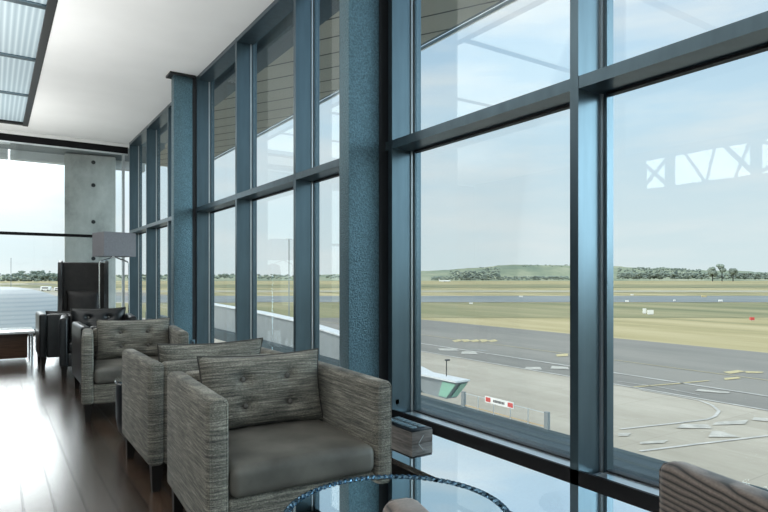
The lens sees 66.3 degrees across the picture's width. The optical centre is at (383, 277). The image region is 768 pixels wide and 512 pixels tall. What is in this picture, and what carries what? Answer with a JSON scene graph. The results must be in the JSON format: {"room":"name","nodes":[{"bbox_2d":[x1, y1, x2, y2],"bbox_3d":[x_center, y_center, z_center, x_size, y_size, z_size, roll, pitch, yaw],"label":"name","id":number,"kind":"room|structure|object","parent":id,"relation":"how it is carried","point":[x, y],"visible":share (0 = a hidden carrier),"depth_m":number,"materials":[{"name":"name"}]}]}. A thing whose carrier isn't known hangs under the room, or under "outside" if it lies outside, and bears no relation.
{"room":"airport terminal","nodes":[
{"label":"airport terminal","id":0,"kind":"room"},
{"bbox_2d":[0,129,128,334],"bbox_3d":[-9.248,-0.860,9.891,9.584,3.919,0.120,0,0,-34],"label":"window","id":1,"kind":"structure","parent":0,"point":[8,136],"depth_m":11.80,"materials":[{"name":"white paint"}]},
{"bbox_2d":[0,334,186,511],"bbox_3d":[-4.589,1.160,2.228,8.835,0.120,17.800,0,0,-34],"label":"floor","id":2,"kind":"structure","parent":0,"point":[52,460],"depth_m":3.67,"materials":[{"name":"brown wood"}]},
{"bbox_2d":[0,327,34,361],"bbox_3d":[-5.370,0.897,7.640,1.400,0.405,0.770,0,0,-34],"label":"coffee table","id":3,"kind":"object","parent":2,"relation":"on","point":[14,342],"visible":1,"depth_m":7.68,"materials":[{"name":"white paint"}]},
{"bbox_2d":[35,311,70,368],"bbox_3d":[-4.017,0.751,7.576,0.780,0.697,0.764,0,0,-34],"label":"armchair","id":4,"kind":"object","parent":2,"relation":"on","point":[46,325],"visible":0.32,"depth_m":7.11,"materials":[{"name":"black leather"}]},
{"bbox_2d":[46,311,70,314],"bbox_3d":[-3.942,0.578,7.442,0.596,0.352,0.152,0,11,-34],"label":"cushion","id":5,"kind":"object","parent":4,"relation":"on","point":[47,312],"depth_m":7.30,"materials":[{"name":"black leather"}]},
{"bbox_2d":[57,260,108,310],"bbox_3d":[-4.481,0.416,8.766,0.720,1.367,0.779,0,0,-26],"label":"chair","id":6,"kind":"object","parent":2,"relation":"on","point":[77,281],"visible":0.51,"depth_m":8.93,"materials":[{"name":"brown leather"}]},
{"bbox_2d":[66,290,100,310],"bbox_3d":[-4.527,0.390,8.862,0.481,0.434,0.124,0,-9,-26],"label":"cushion","id":7,"kind":"object","parent":6,"relation":"on","point":[82,299],"depth_m":8.82,"materials":[{"name":"brown leather"}]},
{"bbox_2d":[59,307,136,379],"bbox_3d":[-3.325,0.726,6.840,0.780,0.747,0.764,0,0,-28],"label":"armchair","id":8,"kind":"object","parent":2,"relation":"on","point":[83,316],"visible":0.45,"depth_m":6.87,"materials":[{"name":"black leather"}]},
{"bbox_2d":[68,338,71,352],"bbox_3d":[-3.302,0.745,6.795,0.610,0.137,0.664,0,0,-28],"label":"seat cushion","id":9,"kind":"object","parent":8,"relation":"on","point":[69,339],"depth_m":6.38,"materials":[{"name":"black leather"}]},
{"bbox_2d":[71,307,125,337],"bbox_3d":[-3.399,0.528,7.007,0.596,0.352,0.152,0,-11,-28],"label":"cushion","id":10,"kind":"object","parent":8,"relation":"on","point":[83,316],"depth_m":6.95,"materials":[{"name":"black leather"}]},
{"bbox_2d":[92,231,135,312],"bbox_3d":[-3.611,0.250,7.868,0.410,1.700,0.410,0,0,44],"label":"floor lamp","id":11,"kind":"object","parent":2,"relation":"on","point":[104,244],"visible":0.73,"depth_m":7.75,"materials":[{"name":"grey fabric"}]},
{"bbox_2d":[114,376,124,436],"bbox_3d":[-1.599,0.897,4.138,0.548,0.406,0.548,0,0,-34],"label":"side table","id":12,"kind":"object","parent":2,"relation":"on","point":[118,380],"visible":0.19,"depth_m":3.95,"materials":[{"name":"black metal"}]},
{"bbox_2d":[72,321,169,388],"bbox_3d":[-2.589,0.751,5.776,0.780,0.697,0.764,0,0,-34],"label":"armchair","id":13,"kind":"object","parent":2,"relation":"on","point":[77,327],"visible":0.06,"depth_m":5.52,"materials":[{"name":"grey woven fabric"},{"name":"grey leather"},{"name":"dark stained wood"}]},
{"bbox_2d":[88,322,95,326],"bbox_3d":[-2.514,0.578,5.642,0.596,0.352,0.152,0,11,-34],"label":"cushion","id":14,"kind":"object","parent":13,"relation":"on","point":[90,324],"depth_m":5.45,"materials":[{"name":"black leather"}]},
{"bbox_2d":[81,317,188,422],"bbox_3d":[-2.101,0.726,4.942,0.780,0.747,0.764,0,0,-27],"label":"armchair","id":15,"kind":"object","parent":2,"relation":"on","point":[102,347],"visible":0.73,"depth_m":4.96,"materials":[{"name":"fabric"}]},
{"bbox_2d":[94,356,157,383],"bbox_3d":[-2.079,0.745,4.897,0.610,0.137,0.664,0,0,-27],"label":"seat cushion","id":16,"kind":"object","parent":15,"relation":"on","point":[106,368],"depth_m":4.55,"materials":[{"name":"grey fabric"}]},
{"bbox_2d":[96,318,168,360],"bbox_3d":[-2.173,0.528,5.111,0.596,0.352,0.152,0,-11,-27],"label":"cushion","id":17,"kind":"object","parent":15,"relation":"on","point":[113,337],"depth_m":5.04,"materials":[{"name":"grey fabric"}]},
{"bbox_2d":[122,337,282,492],"bbox_3d":[-1.080,0.726,3.513,0.780,0.747,0.764,0,0,-34],"label":"armchair","id":18,"kind":"object","parent":2,"relation":"on","point":[144,378],"visible":0.46,"depth_m":3.16,"materials":[{"name":"fabric"}]},
{"bbox_2d":[158,339,261,362],"bbox_3d":[-0.988,0.528,3.354,0.596,0.352,0.152,0,11,-34],"label":"cushion","id":19,"kind":"object","parent":18,"relation":"on","point":[166,352],"depth_m":3.28,"materials":[{"name":"grey fabric"}]},
{"bbox_2d":[167,348,390,511],"bbox_3d":[-0.487,0.726,2.616,0.780,0.747,0.764,0,0,-31],"label":"armchair","id":20,"kind":"object","parent":2,"relation":"on","point":[254,433],"visible":0.99,"depth_m":2.48,"materials":[{"name":"grey fabric"}]},
{"bbox_2d":[198,349,322,429],"bbox_3d":[-0.570,0.528,2.780,0.596,0.352,0.152,0,-11,-31],"label":"cushion","id":21,"kind":"object","parent":20,"relation":"on","point":[280,389],"depth_m":2.72,"materials":[{"name":"grey fabric"}]},
{"bbox_2d":[228,419,373,497],"bbox_3d":[-0.461,0.745,2.573,0.610,0.137,0.664,0,0,-31],"label":"seat cushion","id":22,"kind":"object","parent":20,"relation":"on","point":[274,457],"depth_m":2.36,"materials":[{"name":"grey fabric"}]},
{"bbox_2d":[284,474,510,511],"bbox_3d":[0.036,0.873,1.622,0.639,0.457,0.639,0,0,-27],"label":"glass table","id":23,"kind":"object","parent":2,"relation":"on","point":[371,493],"visible":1,"depth_m":1.75,"materials":[{"name":"clear glass"}]},
{"bbox_2d":[383,461,767,511],"bbox_3d":[0.483,0.730,0.941,0.780,0.739,0.764,0,0,-20],"label":"armchair","id":24,"kind":"object","parent":2,"relation":"on","point":[683,486],"visible":1,"depth_m":1.27,"materials":[{"name":"grey fabric"}]},
{"bbox_2d":[129,143,141,319],"bbox_3d":[-5.201,-0.910,12.312,0.236,3.820,0.092,0,0,-34],"label":"window","id":25,"kind":"structure","parent":0,"point":[135,152],"depth_m":12.31,"materials":[{"name":"blue paint"}]},
{"bbox_2d":[0,0,273,143],"bbox_3d":[-4.263,-2.920,2.446,9.620,0.200,17.800,0,0,-34],"label":"ceiling","id":26,"kind":"structure","parent":0,"point":[106,65],"depth_m":7.52,"materials":[{"name":"white paint"}]},
{"bbox_2d":[0,0,57,126],"bbox_3d":[-3.428,-2.924,3.934,2.450,0.232,15.150,0,0,-34],"label":"ceiling light","id":27,"kind":"object","parent":26,"relation":"attached to","point":[25,25],"visible":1,"depth_m":7.37,"materials":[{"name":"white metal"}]},
{"bbox_2d":[0,93,27,121],"bbox_3d":[-7.034,-2.860,9.342,2.280,0.020,1.860,0,0,-34],"label":"diffuser","id":28,"kind":"object","parent":27,"relation":"attached to","point":[13,108],"depth_m":9.83,"materials":[{"name":"white plastic"}]},
{"bbox_2d":[0,56,34,93],"bbox_3d":[-5.994,-2.860,7.782,2.280,0.020,1.710,0,0,-34],"label":"diffuser","id":29,"kind":"object","parent":27,"relation":"attached to","point":[16,74],"depth_m":8.28,"materials":[{"name":"white plastic"}]},
{"bbox_2d":[0,0,44,57],"bbox_3d":[-4.995,-2.860,6.285,2.280,0.020,1.710,0,0,-34],"label":"diffuser","id":30,"kind":"object","parent":27,"relation":"attached to","point":[21,24],"depth_m":6.72,"materials":[{"name":"white plastic"}]},
{"bbox_2d":[28,0,46,4],"bbox_3d":[-3.997,-2.860,4.787,2.280,0.020,1.710,0,0,-34],"label":"diffuser","id":31,"kind":"object","parent":27,"relation":"attached to","point":[33,2],"depth_m":6.06,"materials":[{"name":"white plastic"}]},
{"bbox_2d":[130,126,159,318],"bbox_3d":[-4.738,-0.910,11.617,0.236,3.820,1.637,0,0,-34],"label":"window","id":32,"kind":"structure","parent":0,"point":[151,136],"depth_m":10.96,"materials":[{"name":"blue paint"}]},
{"bbox_2d":[147,105,170,324],"bbox_3d":[-3.847,-0.910,10.280,0.236,3.820,1.637,0,0,-34],"label":"window","id":33,"kind":"structure","parent":0,"point":[164,117],"depth_m":9.58,"materials":[{"name":"blue paint"}]},
{"bbox_2d":[168,77,213,343],"bbox_3d":[-2.955,-0.910,8.943,0.236,3.820,1.637,0,0,-34],"label":"window","id":34,"kind":"structure","parent":0,"point":[204,90],"depth_m":8.28,"materials":[{"name":"blue paint"}]},
{"bbox_2d":[197,37,256,340],"bbox_3d":[-2.064,-0.910,7.606,0.236,3.820,1.637,0,0,-34],"label":"window","id":35,"kind":"structure","parent":0,"point":[244,55],"depth_m":6.96,"materials":[{"name":"blue paint"}]},
{"bbox_2d":[237,0,319,360],"bbox_3d":[-1.172,-0.910,6.269,0.236,3.820,1.637,0,0,-34],"label":"window","id":36,"kind":"structure","parent":0,"point":[306,13],"depth_m":5.63,"materials":[{"name":"blue paint"}]},
{"bbox_2d":[296,0,420,414],"bbox_3d":[-0.281,-0.910,4.932,0.236,3.820,1.637,0,0,-34],"label":"window","id":37,"kind":"structure","parent":0,"point":[404,16],"depth_m":4.27,"materials":[{"name":"blue paint"}]},
{"bbox_2d":[392,0,612,477],"bbox_3d":[0.611,-0.910,3.595,0.236,3.820,1.637,0,0,-34],"label":"window","id":38,"kind":"structure","parent":0,"point":[591,21],"depth_m":2.95,"materials":[{"name":"blue paint"}]},
{"bbox_2d":[579,11,767,495],"bbox_3d":[1.502,-0.910,2.258,0.236,3.820,1.637,0,0,-34],"label":"window","id":39,"kind":"structure","parent":0,"point":[746,37],"depth_m":2.54,"materials":[{"name":"blue paint"}]},
{"bbox_3d":[-4.293,4.165,2.366,9.880,5.870,18.100,0,0,-34],"label":"building base","id":40,"kind":"object","parent":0,"visible":0},
{"bbox_2d":[391,463,417,475],"bbox_3d":[-0.690,1.115,4.828,0.539,0.209,17.800,0,0,-34],"label":"trim","id":41,"kind":"structure","parent":40,"relation":"on","point":[395,469],"depth_m":3.19,"materials":[{"name":"black metal"}]},
{"bbox_2d":[391,415,658,511],"bbox_3d":[-0.694,0.995,4.825,0.568,0.030,17.800,0,0,-34],"label":"ledge","id":42,"kind":"object","parent":41,"relation":"on","point":[521,485],"depth_m":2.89,"materials":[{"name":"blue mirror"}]},
{"bbox_2d":[166,71,195,343],"bbox_3d":[-2.805,-0.919,8.219,0.414,3.799,0.250,0,0,-34],"label":"steel column","id":43,"kind":"structure","parent":42,"relation":"on","point":[183,86],"depth_m":8.15,"materials":[{"name":"blue metal"}]},
{"bbox_2d":[339,0,387,380],"bbox_3d":[-0.165,-0.919,4.259,0.414,3.799,0.250,0,0,-34],"label":"steel column","id":44,"kind":"structure","parent":42,"relation":"on","point":[363,24],"depth_m":4.20,"materials":[{"name":"blue metal"}]},
{"bbox_2d":[391,417,431,444],"bbox_3d":[0.133,0.935,3.634,0.157,0.090,0.345,0,0,-34],"label":"control box","id":45,"kind":"object","parent":42,"relation":"on","point":[408,431],"visible":0.92,"depth_m":3.53,"materials":[{"name":"grey metal"}]},
{"bbox_2d":[391,409,658,505],"bbox_3d":[-0.477,1.081,5.030,0.018,0.277,17.900,0,0,-34],"label":"baseboard","id":46,"kind":"structure","parent":40,"relation":"on","point":[642,495],"depth_m":3.07,"materials":[{"name":"black metal"}]},
{"label":"outside","id":47,"kind":"structure","parent":0,"visible":0},
{"bbox_2d":[0,281,767,352],"bbox_3d":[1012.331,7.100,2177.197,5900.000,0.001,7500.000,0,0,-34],"label":"grass field","id":48,"kind":"structure","parent":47,"point":[745,334],"depth_m":95.98,"materials":[{"name":"green plant"}]},
{"bbox_2d":[0,264,767,280],"bbox_3d":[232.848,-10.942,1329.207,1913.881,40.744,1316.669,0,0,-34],"label":"woodland","id":49,"kind":"object","parent":48,"relation":"on","point":[38,275],"visible":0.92,"depth_m":1292.41,"materials":[{"name":"green plant"}]},
{"bbox_2d":[707,267,717,280],"bbox_3d":[698.142,-8.757,1249.965,18.934,31.714,19.543,0,0,-34],"label":"tree","id":50,"kind":"object","parent":48,"relation":"on","point":[711,271],"visible":1,"depth_m":1245.33,"materials":[{"name":"green plant"}]},
{"bbox_2d":[716,264,725,280],"bbox_3d":[718.276,-11.526,1249.953,19.416,37.251,19.868,0,0,-34],"label":"tree","id":51,"kind":"object","parent":48,"relation":"on","point":[721,268],"visible":1,"depth_m":1245.94,"materials":[{"name":"green plant"}]},
{"bbox_2d":[729,268,737,280],"bbox_3d":[742.203,-7.103,1249.717,17.052,28.407,16.841,0,0,-34],"label":"tree","id":52,"kind":"object","parent":48,"relation":"on","point":[733,271],"visible":1,"depth_m":1246.55,"materials":[{"name":"green plant"}]},
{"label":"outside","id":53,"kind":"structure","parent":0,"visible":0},
{"bbox_2d":[57,296,767,301],"bbox_3d":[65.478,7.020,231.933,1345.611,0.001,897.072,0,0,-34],"label":"runway","id":54,"kind":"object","parent":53,"point":[118,298],"visible":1,"depth_m":201.37,"materials":[{"name":"grey asphalt"}]},
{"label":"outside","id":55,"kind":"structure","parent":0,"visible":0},
{"bbox_2d":[4,283,767,488],"bbox_3d":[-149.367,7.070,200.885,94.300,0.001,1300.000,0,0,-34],"label":"apron","id":56,"kind":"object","parent":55,"point":[742,460],"visible":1,"depth_m":30.68,"materials":[{"name":"concrete"}]},
{"bbox_2d":[0,287,57,328],"bbox_3d":[-22.088,3.800,34.000,13.200,6.600,18.000,0,0,-34],"label":"domed roof","id":57,"kind":"structure","parent":56,"relation":"on","point":[18,306],"depth_m":30.99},
{"bbox_2d":[41,286,50,290],"bbox_3d":[-184.600,5.831,321.129,4.915,2.458,2.060,0,0,0],"label":"van","id":58,"kind":"object","parent":56,"relation":"on","point":[43,288],"visible":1,"depth_m":320.14,"materials":[{"name":"white paint"}]},
{"bbox_2d":[65,153,115,307],"bbox_3d":[-6.962,2.125,13.955,1.060,9.950,0.810,0,0,-26],"label":"concrete column","id":59,"kind":"structure","parent":56,"relation":"on","point":[90,180],"depth_m":13.59,"materials":[{"name":"grey concrete"}]},
{"bbox_2d":[0,130,164,172],"bbox_3d":[-10.165,-2.810,10.921,11.200,0.380,2.250,0,0,-34],"label":"canopy","id":60,"kind":"object","parent":59,"relation":"attached to","point":[18,152],"visible":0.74,"depth_m":13.39,"materials":[{"name":"grey metal"}]},
{"bbox_2d":[618,433,629,435],"bbox_3d":[10.800,7.035,26.486,0.941,0.001,0.557,0,0,-34],"label":"painted marking","id":61,"kind":"structure","parent":56,"relation":"on","point":[619,434],"depth_m":26.43,"materials":[{"name":"white paint"}]},
{"bbox_2d":[640,440,666,443],"bbox_3d":[11.596,7.035,25.250,1.577,0.001,0.658,0,0,-34],"label":"painted marking","id":62,"kind":"structure","parent":56,"relation":"on","point":[659,441],"depth_m":25.15,"materials":[{"name":"white paint"}]},
{"bbox_2d":[620,389,719,428],"bbox_3d":[13.978,7.040,31.733,9.780,0.001,6.551,0,0,-34],"label":"painted marking","id":63,"kind":"object","parent":56,"relation":"on","point":[713,406],"visible":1,"depth_m":29.46,"materials":[{"name":"white paint"}]},
{"bbox_2d":[677,424,710,427],"bbox_3d":[14.703,7.035,27.827,1.918,0.001,1.245,0,0,-34],"label":"painted marking","id":64,"kind":"structure","parent":56,"relation":"on","point":[681,425],"depth_m":27.86,"materials":[{"name":"white paint"}]},
{"bbox_2d":[639,435,767,451],"bbox_3d":[16.685,7.040,26.140,12.923,0.001,3.426,0,0,-34],"label":"painted marking","id":65,"kind":"object","parent":56,"relation":"on","point":[762,435],"visible":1,"depth_m":25.01,"materials":[{"name":"white paint"}]},
{"bbox_2d":[708,431,738,436],"bbox_3d":[15.064,7.035,26.303,1.494,0.001,1.221,0,0,-34],"label":"painted marking","id":66,"kind":"structure","parent":56,"relation":"on","point":[713,433],"depth_m":26.43,"materials":[{"name":"white paint"}]},
{"bbox_2d":[713,420,747,424],"bbox_3d":[16.908,7.035,28.609,2.495,0.001,0.980,0,0,-34],"label":"painted marking","id":67,"kind":"structure","parent":56,"relation":"on","point":[738,421],"depth_m":28.63,"materials":[{"name":"white paint"}]},
{"bbox_2d":[752,417,767,420],"bbox_3d":[18.841,7.035,29.206,1.053,0.001,1.069,0,0,-34],"label":"painted marking","id":68,"kind":"structure","parent":56,"relation":"on","point":[754,418],"depth_m":29.24,"materials":[{"name":"white paint"}]},
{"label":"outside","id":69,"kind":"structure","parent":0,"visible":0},
{"bbox_2d":[145,0,516,166],"bbox_3d":[-3.258,-3.860,12.370,3.102,0.480,15.800,0,0,-34],"label":"canopy","id":70,"kind":"object","parent":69,"point":[438,17],"visible":0.18,"depth_m":9.96,"materials":[{"name":"grey metal"}]},
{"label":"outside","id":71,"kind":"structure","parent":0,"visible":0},
{"bbox_2d":[0,284,767,287],"bbox_3d":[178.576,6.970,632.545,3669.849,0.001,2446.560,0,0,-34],"label":"strip","id":72,"kind":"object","parent":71,"point":[1,285],"visible":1,"depth_m":546.44,"materials":[{"name":"green plant"}]},
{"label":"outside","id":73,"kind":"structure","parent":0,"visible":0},
{"bbox_2d":[116,303,767,317],"bbox_3d":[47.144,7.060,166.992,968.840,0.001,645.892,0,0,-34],"label":"strip","id":74,"kind":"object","parent":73,"point":[327,310],"visible":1,"depth_m":131.80,"materials":[{"name":"green plant"}]},
{"bbox_2d":[647,310,653,314],"bbox_3d":[51.139,6.568,112.832,1.055,0.864,0.300,0,0,0],"label":"cabinet","id":75,"kind":"object","parent":74,"relation":"on","point":[649,312],"visible":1,"depth_m":112.68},
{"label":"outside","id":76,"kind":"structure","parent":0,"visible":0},
{"bbox_2d":[0,265,767,280],"bbox_3d":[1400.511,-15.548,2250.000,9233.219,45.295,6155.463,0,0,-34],"label":"hills","id":77,"kind":"structure","parent":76,"point":[505,270],"depth_m":1590.08,"materials":[{"name":"green plant"}]},
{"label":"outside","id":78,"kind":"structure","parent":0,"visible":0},
{"bbox_2d":[421,395,767,491],"bbox_3d":[2.348,4.425,11.180,10.710,0.050,44.000,0,0,-34],"label":"roof","id":79,"kind":"structure","parent":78,"point":[642,466],"depth_m":16.72,"materials":[{"name":"grey metal"}]},
{"bbox_2d":[160,303,469,398],"bbox_3d":[-10.990,3.131,41.661,1.030,2.639,49.386,0,0,-34],"label":"walkway","id":80,"kind":"structure","parent":79,"relation":"on","point":[276,330],"depth_m":33.02,"materials":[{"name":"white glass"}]},
{"bbox_2d":[461,391,549,429],"bbox_3d":[3.737,4.150,18.642,0.100,0.500,3.785,0,0,-34],"label":"roof railing","id":81,"kind":"object","parent":79,"relation":"on","point":[463,394],"visible":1,"depth_m":17.91,"materials":[{"name":"metal"}]},
{"bbox_2d":[485,396,513,408],"bbox_3d":[3.652,3.950,18.692,0.025,0.200,1.261,0,0,-34],"label":"banner sign","id":82,"kind":"object","parent":81,"relation":"attached to","point":[491,400],"visible":1,"depth_m":18.65,"materials":[{"name":"white plastic"}]},
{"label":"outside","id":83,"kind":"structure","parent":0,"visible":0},
{"bbox_2d":[37,290,767,291],"bbox_3d":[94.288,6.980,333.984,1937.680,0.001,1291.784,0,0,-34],"label":"strip","id":84,"kind":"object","parent":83,"point":[37,290],"visible":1,"depth_m":304.07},
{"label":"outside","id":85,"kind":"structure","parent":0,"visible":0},
{"bbox_2d":[24,283,767,410],"bbox_3d":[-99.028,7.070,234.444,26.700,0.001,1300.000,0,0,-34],"label":"taxiway","id":86,"kind":"structure","parent":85,"point":[698,358],"depth_m":52.29,"materials":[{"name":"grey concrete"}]},
{"bbox_2d":[286,238,291,316],"bbox_3d":[-15.330,0.320,94.882,1.000,13.500,0.400,0,0,-34],"label":"lamp post","id":87,"kind":"object","parent":86,"relation":"on","point":[289,239],"visible":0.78,"depth_m":94.84,"materials":[{"name":"white metal"}]},
{"bbox_2d":[53,288,766,409],"bbox_3d":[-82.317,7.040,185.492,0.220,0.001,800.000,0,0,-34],"label":"painted marking","id":88,"kind":"object","parent":86,"relation":"on","point":[53,288],"visible":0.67,"depth_m":37.80,"materials":[{"name":"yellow paint"}]},
{"bbox_2d":[117,294,763,379],"bbox_3d":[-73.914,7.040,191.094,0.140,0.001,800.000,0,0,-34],"label":"painted marking","id":89,"kind":"object","parent":86,"relation":"on","point":[117,294],"visible":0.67,"depth_m":48.99,"materials":[{"name":"white paint"}]},
{"bbox_2d":[438,348,458,350],"bbox_3d":[6.336,7.035,57.798,2.273,0.001,2.576,0,0,-34],"label":"painted marking","id":90,"kind":"structure","parent":86,"relation":"on","point":[443,349],"depth_m":57.85,"materials":[{"name":"white paint"}]},
{"bbox_2d":[166,304,766,395],"bbox_3d":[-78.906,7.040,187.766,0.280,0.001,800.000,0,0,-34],"label":"painted marking","id":91,"kind":"object","parent":86,"relation":"on","point":[166,304],"visible":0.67,"depth_m":42.02,"materials":[{"name":"white paint"}]},
{"bbox_2d":[461,351,476,353],"bbox_3d":[7.975,7.035,55.318,2.345,0.001,2.227,0,0,-34],"label":"painted marking","id":92,"kind":"structure","parent":86,"relation":"on","point":[463,352],"depth_m":55.52,"materials":[{"name":"white paint"}]},
{"bbox_2d":[525,367,540,368],"bbox_3d":[11.598,7.035,45.812,2.010,0.001,1.570,0,0,-34],"label":"painted marking","id":93,"kind":"structure","parent":86,"relation":"on","point":[526,367],"depth_m":45.71,"materials":[{"name":"white paint"}]},
{"bbox_2d":[551,366,568,368],"bbox_3d":[13.759,7.035,46.088,1.793,0.001,1.938,0,0,-34],"label":"painted marking","id":94,"kind":"structure","parent":86,"relation":"on","point":[552,367],"depth_m":46.22,"materials":[{"name":"white paint"}]},
{"bbox_2d":[634,380,708,386],"bbox_3d":[19.169,7.040,39.180,6.625,0.001,1.688,0,0,-34],"label":"painted marking","id":95,"kind":"object","parent":86,"relation":"on","point":[705,380],"visible":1,"depth_m":39.24,"materials":[{"name":"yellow paint"}]},
{"bbox_2d":[696,389,728,392],"bbox_3d":[20.349,7.035,36.505,1.479,0.001,1.793,0,0,-34],"label":"painted marking","id":96,"kind":"structure","parent":86,"relation":"on","point":[703,390],"depth_m":36.45,"materials":[{"name":"white paint"}]},
{"bbox_2d":[725,370,744,373],"bbox_3d":[26.242,7.035,44.126,2.373,0.001,0.798,0,0,-34],"label":"painted marking","id":97,"kind":"structure","parent":86,"relation":"on","point":[734,371],"depth_m":44.25,"materials":[{"name":"yellow paint"}]},
{"bbox_2d":[745,371,762,372],"bbox_3d":[27.625,7.035,44.013,1.621,0.001,1.159,0,0,-34],"label":"painted marking","id":98,"kind":"structure","parent":86,"relation":"on","point":[745,371],"depth_m":43.77,"materials":[{"name":"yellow paint"}]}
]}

